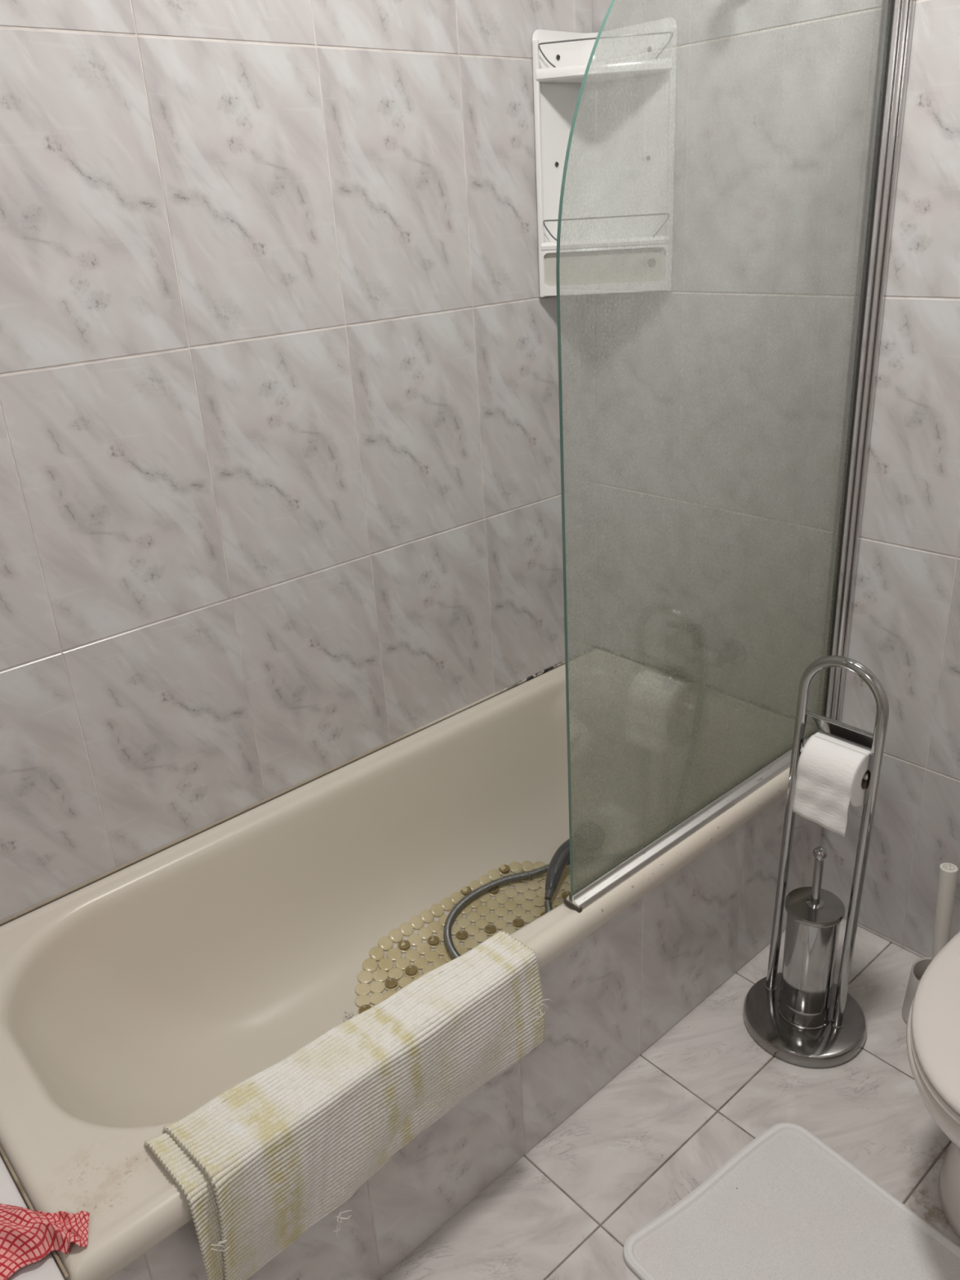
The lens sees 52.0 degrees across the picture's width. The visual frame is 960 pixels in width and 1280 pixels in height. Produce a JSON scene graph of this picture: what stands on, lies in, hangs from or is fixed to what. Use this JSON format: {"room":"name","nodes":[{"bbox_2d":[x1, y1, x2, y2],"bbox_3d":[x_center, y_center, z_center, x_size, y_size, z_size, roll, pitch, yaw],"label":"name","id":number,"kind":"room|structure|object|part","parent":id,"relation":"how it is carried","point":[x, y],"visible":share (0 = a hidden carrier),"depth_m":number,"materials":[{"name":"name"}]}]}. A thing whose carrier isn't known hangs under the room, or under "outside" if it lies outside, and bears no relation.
{"room":"bathroom","nodes":[
{"label":"bathroom","id":0,"kind":"room"},
{"bbox_2d":[0,0,591,926],"bbox_3d":[-0.631,-0.464,1.616,2.400,2.820,0.030,-22,30,-36],"label":"wall","id":1,"kind":"structure","parent":0,"point":[280,491],"depth_m":1.82,"materials":[{"name":"tile"}]},
{"bbox_2d":[0,1145,68,1279],"bbox_3d":[-0.723,0.652,1.402,0.004,0.004,0.718,-22,30,-36],"label":"trim","id":2,"kind":"structure","parent":1,"relation":"attached to","point":[60,1263],"depth_m":1.25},
{"bbox_2d":[0,660,564,925],"bbox_3d":[-0.083,0.379,1.926,1.739,0.008,0.722,-22,30,-36],"label":"trim","id":3,"kind":"structure","parent":1,"relation":"attached to","point":[165,846],"depth_m":2.05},
{"bbox_2d":[107,793,822,1279],"bbox_3d":[0.057,0.751,1.720,2.000,0.438,0.012,-22,30,-36],"label":"panel","id":4,"kind":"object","parent":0,"point":[618,990],"depth_m":1.81,"materials":[{"name":"tile"}]},
{"bbox_2d":[4,918,959,1279],"bbox_3d":[0.220,1.169,1.355,2.487,0.050,2.351,-22,30,-36],"label":"floor","id":5,"kind":"structure","parent":0,"point":[568,1208],"depth_m":1.83,"materials":[{"name":"tile"}]},
{"bbox_2d":[0,1154,65,1279],"bbox_3d":[-0.959,0.974,1.306,0.660,0.479,0.728,-22,30,-36],"label":"ledge","id":6,"kind":"object","parent":5,"relation":"on","point":[46,1268],"visible":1,"depth_m":1.18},
{"bbox_2d":[0,1203,89,1279],"bbox_3d":[-0.588,0.713,1.190,0.210,0.031,0.136,-14,26,-23],"label":"checked cloth","id":7,"kind":"object","parent":6,"relation":"on","point":[27,1236],"visible":1,"depth_m":1.18,"materials":[{"name":"red fabric"}]},
{"bbox_2d":[0,663,790,1279],"bbox_3d":[-0.067,0.558,1.994,1.734,0.387,0.732,-22,30,-36],"label":"bathtub","id":8,"kind":"object","parent":5,"relation":"on","point":[135,997],"visible":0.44,"depth_m":1.94,"materials":[{"name":"beige ceramic"}]},
{"bbox_2d":[342,1009,353,1021],"bbox_3d":[-0.265,0.768,2.008,0.030,0.008,0.030,-2,24,4],"label":"scrap","id":9,"kind":"object","parent":8,"relation":"on","point":[344,1015],"visible":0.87,"depth_m":2.01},
{"bbox_2d":[144,930,552,1279],"bbox_3d":[-0.163,0.687,1.496,0.636,0.250,0.153,-22,30,-36],"label":"rug","id":10,"kind":"object","parent":8,"relation":"on","point":[261,1162],"visible":1,"depth_m":1.40,"materials":[{"name":"white fabric"}]},
{"bbox_2d":[355,861,570,1014],"bbox_3d":[0.040,0.667,2.162,0.689,0.039,0.375,-22,30,-36],"label":"mat","id":11,"kind":"object","parent":8,"relation":"in","point":[363,1001],"visible":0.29,"depth_m":2.22,"materials":[{"name":"plastic"}]},
{"bbox_2d":[359,1004,371,1013],"bbox_3d":[-0.235,0.760,2.020,0.028,0.006,0.028,-6,24,-6],"label":"cup","id":12,"kind":"object","parent":11,"relation":"on","point":[362,1008],"depth_m":2.02,"materials":[{"name":"plastic"}]},
{"bbox_2d":[384,977,398,988],"bbox_3d":[-0.188,0.727,2.085,0.028,0.006,0.028,3,25,14],"label":"cup","id":13,"kind":"object","parent":11,"relation":"on","point":[391,983],"depth_m":2.08,"materials":[{"name":"plastic"}]},
{"bbox_2d":[398,940,410,950],"bbox_3d":[-0.168,0.674,2.174,0.027,0.006,0.027,-16,27,-27],"label":"cup","id":14,"kind":"object","parent":11,"relation":"on","point":[402,944],"depth_m":2.17,"materials":[{"name":"plastic"}]},
{"bbox_2d":[404,964,417,975],"bbox_3d":[-0.148,0.711,2.116,0.028,0.006,0.028,14,29,35],"label":"cup","id":15,"kind":"object","parent":11,"relation":"on","point":[410,970],"depth_m":2.12,"materials":[{"name":"plastic"}]},
{"bbox_2d":[427,935,439,945],"bbox_3d":[-0.104,0.670,2.192,0.027,0.006,0.027,-16,27,-27],"label":"cup","id":16,"kind":"object","parent":11,"relation":"on","point":[432,940],"depth_m":2.19,"materials":[{"name":"plastic"}]},
{"bbox_2d":[456,930,468,940],"bbox_3d":[-0.040,0.662,2.209,0.027,0.006,0.027,-6,24,-6],"label":"cup","id":17,"kind":"object","parent":11,"relation":"on","point":[460,935],"depth_m":2.21,"materials":[{"name":"plastic"}]},
{"bbox_2d":[460,886,471,895],"bbox_3d":[-0.033,0.589,2.312,0.027,0.006,0.027,14,29,35],"label":"cup","id":18,"kind":"object","parent":11,"relation":"on","point":[464,891],"depth_m":2.31,"materials":[{"name":"plastic"}]},
{"bbox_2d":[484,924,496,933],"bbox_3d":[0.024,0.654,2.225,0.027,0.006,0.027,3,25,14],"label":"cup","id":19,"kind":"object","parent":11,"relation":"on","point":[489,929],"depth_m":2.22,"materials":[{"name":"plastic"}]},
{"bbox_2d":[488,886,498,893],"bbox_3d":[0.032,0.591,2.333,0.027,0.006,0.027,14,29,35],"label":"cup","id":20,"kind":"object","parent":11,"relation":"on","point":[495,891],"depth_m":2.33,"materials":[{"name":"plastic"}]},
{"bbox_2d":[498,864,510,873],"bbox_3d":[0.059,0.554,2.382,0.028,0.006,0.028,14,29,35],"label":"cup","id":21,"kind":"object","parent":11,"relation":"on","point":[503,868],"depth_m":2.38,"materials":[{"name":"plastic"}]},
{"bbox_2d":[512,918,524,927],"bbox_3d":[0.087,0.644,2.241,0.027,0.006,0.027,3,25,14],"label":"cup","id":22,"kind":"object","parent":11,"relation":"on","point":[517,922],"depth_m":2.24,"materials":[{"name":"plastic"}]},
{"bbox_2d":[544,838,569,900],"bbox_3d":[0.211,0.526,2.370,0.076,0.062,0.263,15,30,36],"label":"shower","id":23,"kind":"object","parent":11,"relation":"on","point":[561,857],"visible":0.5,"depth_m":2.31,"materials":[{"name":"grey plastic"}]},
{"bbox_2d":[561,891,570,899],"bbox_3d":[0.206,0.603,2.319,0.028,0.006,0.028,-16,27,-27],"label":"cup","id":24,"kind":"object","parent":11,"relation":"on","point":[566,894],"depth_m":2.32,"materials":[{"name":"plastic"}]},
{"bbox_2d":[443,860,569,959],"bbox_3d":[0.223,0.378,2.261,0.774,0.449,0.270,-22,30,-36],"label":"shower hose","id":25,"kind":"object","parent":8,"relation":"in","point":[448,941],"visible":0.33,"depth_m":2.28,"materials":[{"name":"grey metal"}]},
{"bbox_2d":[622,1122,959,1279],"bbox_3d":[0.602,1.046,1.500,0.439,0.013,0.685,-21,29,-34],"label":"bath mat","id":26,"kind":"object","parent":5,"relation":"on","point":[787,1206],"visible":1,"depth_m":1.65,"materials":[{"name":"white"}]},
{"bbox_2d":[742,655,888,1067],"bbox_3d":[0.654,0.417,1.893,0.246,0.840,0.246,-22,30,-36],"label":"stand","id":27,"kind":"object","parent":5,"relation":"on","point":[835,1043],"visible":0.92,"depth_m":1.95,"materials":[{"name":"silver metal"}]},
{"bbox_2d":[777,846,844,1030],"bbox_3d":[0.665,0.586,1.970,0.113,0.410,0.113,-22,30,-36],"label":"toilet brush","id":28,"kind":"object","parent":27,"relation":"on","point":[815,914],"visible":1,"depth_m":1.95,"materials":[{"name":"silver metal"}]},
{"bbox_3d":[0.661,0.526,1.944,0.113,0.014,0.113,-22,30,-36],"label":"lid","id":29,"kind":"part","parent":28,"relation":"part of","materials":[{"name":"silver metal"}]},
{"bbox_3d":[0.658,0.470,1.919,0.033,0.110,0.033,-22,30,-36],"label":"handle","id":30,"kind":"part","parent":28,"relation":"part of","materials":[{"name":"silver metal"}]},
{"bbox_3d":[0.654,0.410,1.893,0.026,0.026,0.026,-22,30,-36],"label":"ball knob","id":31,"kind":"part","parent":28,"relation":"part of","materials":[{"name":"silver metal"}]},
{"bbox_2d":[792,731,881,837],"bbox_3d":[0.660,0.256,1.815,0.115,0.150,0.108,-22,30,-36],"label":"toilet roll","id":32,"kind":"object","parent":27,"relation":"hanging from","point":[831,770],"visible":0.96,"depth_m":1.78,"materials":[{"name":"white paper"}]},
{"bbox_2d":[902,957,931,1022],"bbox_3d":[0.936,0.735,2.026,0.112,0.121,0.112,-22,30,-36],"label":"brush holder","id":33,"kind":"object","parent":5,"relation":"on","point":[919,966],"visible":0.23,"depth_m":2.04,"materials":[{"name":"grey plastic"}]},
{"bbox_2d":[918,862,958,981],"bbox_3d":[0.928,0.615,1.974,0.072,0.362,0.072,-22,30,-36],"label":"toilet brush","id":34,"kind":"object","parent":33,"relation":"in","point":[948,872],"visible":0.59,"depth_m":1.94,"materials":[{"name":"white plastic"}]},
{"bbox_3d":[0.923,0.570,1.967,0.033,0.274,0.046,-4,24,-1],"label":"handle","id":35,"kind":"part","parent":34,"relation":"part of","materials":[{"name":"white plastic"}]},
{"bbox_2d":[906,931,959,1237],"bbox_3d":[0.948,0.743,1.625,0.685,0.427,0.401,-22,30,-36],"label":"toilet","id":36,"kind":"object","parent":5,"relation":"on","point":[933,1022],"visible":1,"depth_m":1.50,"materials":[{"name":"white ceramic"}]},
{"bbox_3d":[0.867,0.605,1.495,0.494,0.015,0.388,-22,30,-36],"label":"seat","id":37,"kind":"part","parent":36,"relation":"part of","materials":[{"name":"plastic"}]},
{"bbox_3d":[0.866,0.586,1.486,0.495,0.020,0.389,-22,30,-36],"label":"lid","id":38,"kind":"part","parent":36,"relation":"part of","materials":[{"name":"plastic"}]},
{"bbox_2d":[591,0,959,957],"bbox_3d":[1.045,-0.530,1.530,0.030,2.820,2.350,-22,30,-36],"label":"wall","id":39,"kind":"structure","parent":0,"point":[905,624],"depth_m":1.93,"materials":[{"name":"tile"}]},
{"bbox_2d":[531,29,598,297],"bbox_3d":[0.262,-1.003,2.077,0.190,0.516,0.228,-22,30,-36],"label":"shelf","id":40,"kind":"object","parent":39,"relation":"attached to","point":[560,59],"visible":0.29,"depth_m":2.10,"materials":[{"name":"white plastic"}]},
{"bbox_3d":[0.127,-0.995,2.103,0.012,0.495,0.013,1,24,10],"label":"rail","id":41,"kind":"part","parent":40,"relation":"part of","materials":[{"name":"white plastic"}]},
{"bbox_3d":[0.271,-0.861,2.137,0.186,0.018,0.224,-22,30,-36],"label":"shelf","id":42,"kind":"part","parent":40,"relation":"part of","materials":[{"name":"white plastic"}]},
{"bbox_3d":[0.272,-0.817,2.155,0.267,0.075,0.009,1,24,9],"label":"window panel","id":43,"kind":"part","parent":40,"relation":"part of","materials":[{"name":"plastic"}]},
{"bbox_3d":[0.270,-0.884,2.113,0.269,0.048,0.016,1,24,9],"label":"guard rail","id":44,"kind":"part","parent":40,"relation":"part of","materials":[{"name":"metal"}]},
{"bbox_3d":[0.252,-1.162,2.004,0.186,0.023,0.224,-22,30,-36],"label":"shelf","id":45,"kind":"part","parent":40,"relation":"part of","materials":[{"name":"white plastic"}]},
{"bbox_3d":[0.252,-1.187,1.980,0.270,0.047,0.016,1,24,9],"label":"guard rail","id":46,"kind":"part","parent":40,"relation":"part of","materials":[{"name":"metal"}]},
{"bbox_2d":[555,0,915,912],"bbox_3d":[0.428,-0.386,1.634,0.847,1.576,0.040,-22,30,-36],"label":"screen","id":47,"kind":"object","parent":39,"relation":"attached to","point":[727,196],"visible":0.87,"depth_m":1.61,"materials":[{"name":"clear glass"}]},
{"bbox_3d":[0.465,0.325,1.937,0.822,0.025,0.033,-22,30,-36],"label":"rail","id":48,"kind":"part","parent":47,"relation":"part of","materials":[{"name":"metal"}]}
]}

